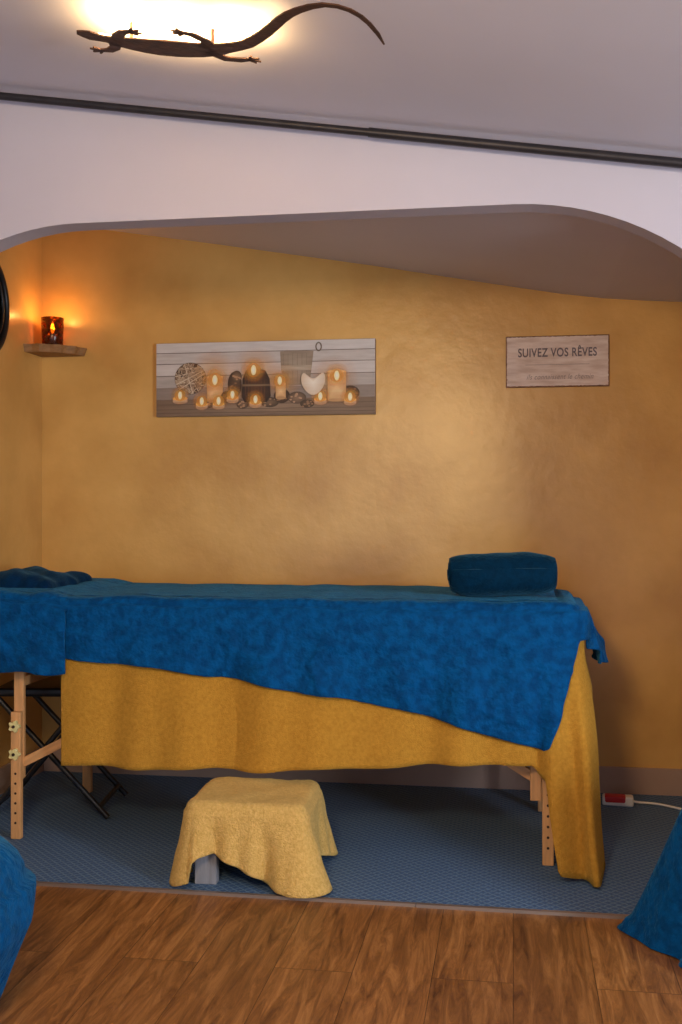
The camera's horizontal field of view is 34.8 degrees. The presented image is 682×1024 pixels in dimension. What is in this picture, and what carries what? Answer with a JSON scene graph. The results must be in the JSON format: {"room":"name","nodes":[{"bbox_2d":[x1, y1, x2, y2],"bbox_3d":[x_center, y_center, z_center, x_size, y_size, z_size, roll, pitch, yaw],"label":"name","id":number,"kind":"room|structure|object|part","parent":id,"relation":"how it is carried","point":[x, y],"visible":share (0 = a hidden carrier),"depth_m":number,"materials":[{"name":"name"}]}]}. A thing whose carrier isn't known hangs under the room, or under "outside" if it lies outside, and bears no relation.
{"room":"spa","nodes":[
{"label":"spa","id":0,"kind":"room"},
{"bbox_2d":[0,237,41,766],"bbox_3d":[-1.380,-0.180,3.879,0.100,2.500,1.250,0,0,9],"label":"wall","id":1,"kind":"structure","parent":0,"point":[21,264],"depth_m":4.29,"materials":[{"name":"paint"}]},
{"bbox_2d":[0,266,9,349],"bbox_3d":[-1.305,-0.765,3.953,0.024,0.414,0.414,0,0,9],"label":"round wall mirror","id":2,"kind":"object","parent":1,"relation":"attached to","point":[4,296],"visible":1,"depth_m":4.11,"materials":[{"name":"black metal"}]},
{"bbox_3d":[-1.310,-0.765,3.954,0.001,0.380,0.380,0,0,9],"label":"glass","id":3,"kind":"part","parent":2,"relation":"part of","materials":[{"name":"black mirror"}]},
{"bbox_2d":[0,748,43,794],"bbox_3d":[-1.323,1.018,3.875,0.014,0.105,1.240,0,0,9],"label":"baseboard","id":4,"kind":"structure","parent":1,"relation":"attached to","point":[5,770],"depth_m":4.14,"materials":[{"name":"paint"}]},
{"bbox_2d":[0,0,681,157],"bbox_3d":[-0.115,-1.060,0.555,5.000,0.860,4.860,0,0,9],"label":"ceiling","id":5,"kind":"structure","parent":0,"point":[606,75],"depth_m":2.51,"materials":[{"name":"paint"}]},
{"bbox_2d":[77,2,384,63],"bbox_3d":[-0.252,-1.039,2.369,0.745,0.140,0.231,0,0,31],"label":"lamp","id":6,"kind":"object","parent":5,"relation":"attached to","point":[206,47],"visible":1,"depth_m":2.42,"materials":[{"name":"metal"}]},
{"bbox_3d":[-0.527,-1.069,2.504,0.036,0.013,0.083,0,0,-28],"label":"leg","id":7,"kind":"part","parent":6,"relation":"part of","materials":[{"name":"metal"}]},
{"bbox_3d":[-0.492,-1.062,2.425,0.033,0.013,0.083,0,0,-25],"label":"leg","id":8,"kind":"part","parent":6,"relation":"part of","materials":[{"name":"metal"}]},
{"bbox_2d":[0,886,681,1023],"bbox_3d":[-0.007,1.120,1.236,5.000,0.100,6.240,0,0,9],"label":"floor","id":9,"kind":"structure","parent":0,"point":[85,956],"depth_m":2.56,"materials":[{"name":"brown wood"}]},
{"bbox_2d":[0,836,35,997],"bbox_3d":[-1.061,0.884,2.276,0.805,0.363,0.634,0,0,9],"label":"pouf","id":10,"kind":"object","parent":9,"relation":"on","point":[17,882],"visible":1,"depth_m":2.27,"materials":[{"name":"blue fabric"}]},
{"bbox_2d":[36,881,415,906],"bbox_3d":[-0.616,1.065,3.080,1.656,0.009,0.012,0,0,9],"label":"strip","id":11,"kind":"object","parent":9,"relation":"on","point":[38,883],"visible":1,"depth_m":3.03,"materials":[{"name":"metal"}]},
{"bbox_2d":[0,771,681,913],"bbox_3d":[-0.012,1.048,3.635,2.676,0.044,1.272,0,0,9],"label":"carpet","id":12,"kind":"object","parent":9,"relation":"on","point":[401,843],"depth_m":3.50,"materials":[{"name":"blue carpet"}]},
{"bbox_2d":[0,676,127,818],"bbox_3d":[-1.011,0.835,3.908,0.434,0.452,0.320,0,0,1],"label":"folding stool","id":13,"kind":"object","parent":12,"relation":"on","point":[50,686],"visible":0.37,"depth_m":3.77,"materials":[{"name":"black metal"}]},
{"bbox_3d":[-1.029,0.624,3.908,0.345,0.030,0.310,0,0,1],"label":"seat","id":14,"kind":"part","parent":13,"relation":"part of","materials":[{"name":"black metal"}]},
{"bbox_2d":[169,777,337,897],"bbox_3d":[-0.244,0.942,3.209,0.481,0.243,0.459,0,0,7],"label":"step stool","id":15,"kind":"object","parent":12,"relation":"on","point":[277,832],"visible":1,"depth_m":3.06,"materials":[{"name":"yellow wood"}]},
{"bbox_3d":[-0.385,0.964,3.125,0.064,0.200,0.036,0,0,7],"label":"stool leg","id":16,"kind":"part","parent":15,"relation":"part of","materials":[{"name":"white plastic"}]},
{"bbox_2d":[9,672,553,865],"bbox_3d":[-0.254,0.680,3.719,2.015,0.765,0.654,0,0,9],"label":"massage table","id":17,"kind":"object","parent":12,"relation":"on","point":[19,760],"visible":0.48,"depth_m":3.53,"materials":[{"name":"beige wood"}]},
{"bbox_3d":[-1.057,0.695,3.526,0.037,0.039,0.014,0,0,9],"label":"knob","id":18,"kind":"part","parent":17,"relation":"part of","materials":[{"name":"beige plastic"}]},
{"bbox_3d":[-1.057,0.785,3.526,0.037,0.039,0.014,0,0,9],"label":"knob","id":19,"kind":"part","parent":17,"relation":"part of","materials":[{"name":"beige plastic"}]},
{"bbox_3d":[-1.056,0.857,3.544,0.034,0.413,0.022,0,0,9],"label":"leg","id":20,"kind":"part","parent":17,"relation":"part of","materials":[{"name":"brown wood"}]},
{"bbox_3d":[-1.052,0.640,3.564,0.034,0.460,0.018,0,0,9],"label":"leg","id":21,"kind":"part","parent":17,"relation":"part of","materials":[{"name":"brown wood"}]},
{"bbox_2d":[0,578,134,675],"bbox_3d":[-1.082,0.386,3.804,0.542,0.276,0.732,0,0,9],"label":"blanket","id":22,"kind":"object","parent":17,"relation":"on","point":[32,620],"visible":0.85,"depth_m":3.45,"materials":[{"name":"blue fabric"}]},
{"bbox_2d":[0,566,92,587],"bbox_3d":[-1.074,0.226,3.856,0.262,0.062,0.410,0,0,9],"label":"blanket","id":23,"kind":"object","parent":22,"relation":"on","point":[33,576],"visible":1,"depth_m":3.72,"materials":[{"name":"blue fabric"}]},
{"bbox_3d":[-0.963,0.857,4.131,0.034,0.413,0.022,0,0,9],"label":"leg","id":24,"kind":"part","parent":17,"relation":"part of","materials":[{"name":"brown wood"}]},
{"bbox_2d":[61,640,604,886],"bbox_3d":[-0.014,0.668,3.589,1.693,0.777,0.823,0,0,9],"label":"blanket","id":25,"kind":"object","parent":17,"relation":"on","point":[128,717],"visible":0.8,"depth_m":3.32,"materials":[{"name":"yellow fabric"}]},
{"bbox_2d":[61,582,607,750],"bbox_3d":[-0.028,0.481,3.646,1.804,0.436,0.759,0,0,9],"label":"throw","id":26,"kind":"object","parent":25,"relation":"on","point":[500,667],"visible":0.98,"depth_m":3.29,"materials":[{"name":"blue fabric"}]},
{"bbox_2d":[447,552,557,596],"bbox_3d":[0.512,0.198,3.454,0.347,0.142,0.183,0,0,2],"label":"bolster pillow","id":27,"kind":"object","parent":26,"relation":"on","point":[513,573],"visible":1,"depth_m":3.39,"materials":[{"name":"blue fabric"}]},
{"bbox_3d":[0.588,0.640,3.284,0.034,0.460,0.022,0,0,9],"label":"leg","id":28,"kind":"part","parent":17,"relation":"part of","materials":[{"name":"brown wood"}]},
{"bbox_3d":[0.717,0.857,3.865,0.034,0.413,0.022,0,0,9],"label":"leg","id":29,"kind":"part","parent":17,"relation":"part of","materials":[{"name":"brown wood"}]},
{"bbox_3d":[0.623,0.857,3.278,0.034,0.413,0.022,0,0,9],"label":"leg","id":30,"kind":"part","parent":17,"relation":"part of","materials":[{"name":"brown wood"}]},
{"bbox_3d":[1.155,1.045,3.901,0.428,0.038,0.062,0,0,19],"label":"power strip","id":31,"kind":"part","parent":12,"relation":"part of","materials":[{"name":"white plastic"}]},
{"bbox_3d":[1.204,1.050,3.884,0.323,0.019,0.061,0,0,19],"label":"cord","id":32,"kind":"part","parent":12,"relation":"part of","materials":[{"name":"white plastic"}]},
{"bbox_2d":[416,902,629,918],"bbox_3d":[0.698,1.065,2.871,1.000,0.009,0.014,0,0,9],"label":"strip","id":33,"kind":"object","parent":9,"relation":"on","point":[418,905],"visible":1,"depth_m":2.90,"materials":[{"name":"metal"}]},
{"bbox_2d":[617,808,681,967],"bbox_3d":[1.073,0.826,2.511,0.808,0.480,0.556,0,0,9],"label":"blanket","id":34,"kind":"object","parent":9,"relation":"on","point":[655,920],"visible":1,"depth_m":2.67,"materials":[{"name":"blue fabric"}]},
{"bbox_2d":[0,100,681,258],"bbox_3d":[-0.110,-0.126,3.014,2.680,2.392,0.080,0,0,9],"label":"arch","id":35,"kind":"object","parent":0,"point":[63,169],"depth_m":2.99,"materials":[{"name":"white paint"}]},
{"bbox_2d":[42,230,681,768],"bbox_3d":[0.098,-0.180,4.328,2.880,2.500,0.100,0,0,9],"label":"wall","id":36,"kind":"structure","parent":0,"point":[452,460],"depth_m":4.27,"materials":[{"name":"paint"}]},
{"bbox_2d":[23,343,86,356],"bbox_3d":[-1.148,-0.653,4.386,0.200,0.030,0.176,0,0,9],"label":"corner shelf","id":37,"kind":"object","parent":36,"relation":"attached to","point":[42,350],"visible":1,"depth_m":4.36,"materials":[{"name":"brown wood"}]},
{"bbox_2d":[41,316,63,344],"bbox_3d":[-1.159,-0.724,4.370,0.090,0.110,0.090,0,0,9],"label":"candle holder","id":38,"kind":"object","parent":37,"relation":"on","point":[52,327],"visible":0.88,"depth_m":4.33,"materials":[{"name":"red glass"}]},
{"bbox_2d":[156,338,375,416],"bbox_3d":[-0.304,-0.531,4.325,0.890,0.295,0.034,0,0,9],"label":"print","id":39,"kind":"object","parent":36,"relation":"attached to","point":[329,376],"visible":1,"depth_m":4.31},
{"bbox_2d":[44,749,681,795],"bbox_3d":[0.089,1.018,4.272,2.652,0.105,0.014,0,0,9],"label":"baseboard","id":40,"kind":"structure","parent":36,"relation":"attached to","point":[617,780],"depth_m":4.21,"materials":[{"name":"paint"}]},
{"bbox_2d":[506,334,608,387],"bbox_3d":[0.826,-0.576,4.156,0.388,0.196,0.014,0,0,9],"label":"sign","id":41,"kind":"object","parent":36,"relation":"attached to","point":[560,360],"visible":1,"depth_m":4.15,"materials":[{"name":"grey wood"}]},
{"bbox_2d":[110,212,681,301],"bbox_3d":[0.004,-1.040,3.670,2.860,0.530,1.330,0,0,9],"label":"ceiling alcove","id":42,"kind":"structure","parent":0,"point":[547,252],"depth_m":3.76,"materials":[{"name":"white paint"}]},
{"bbox_3d":[-0.503,-0.230,-1.895,5.000,2.600,0.100,0,0,9],"label":"wall","id":43,"kind":"structure","parent":0,"visible":0},
{"bbox_2d":[0,92,681,167],"bbox_3d":[-0.094,-1.037,2.921,3.303,0.530,0.025,0,0,9],"label":"curtain rod","id":44,"kind":"object","parent":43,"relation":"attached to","point":[674,162],"visible":1,"depth_m":2.88,"materials":[{"name":"metal"}]}
]}

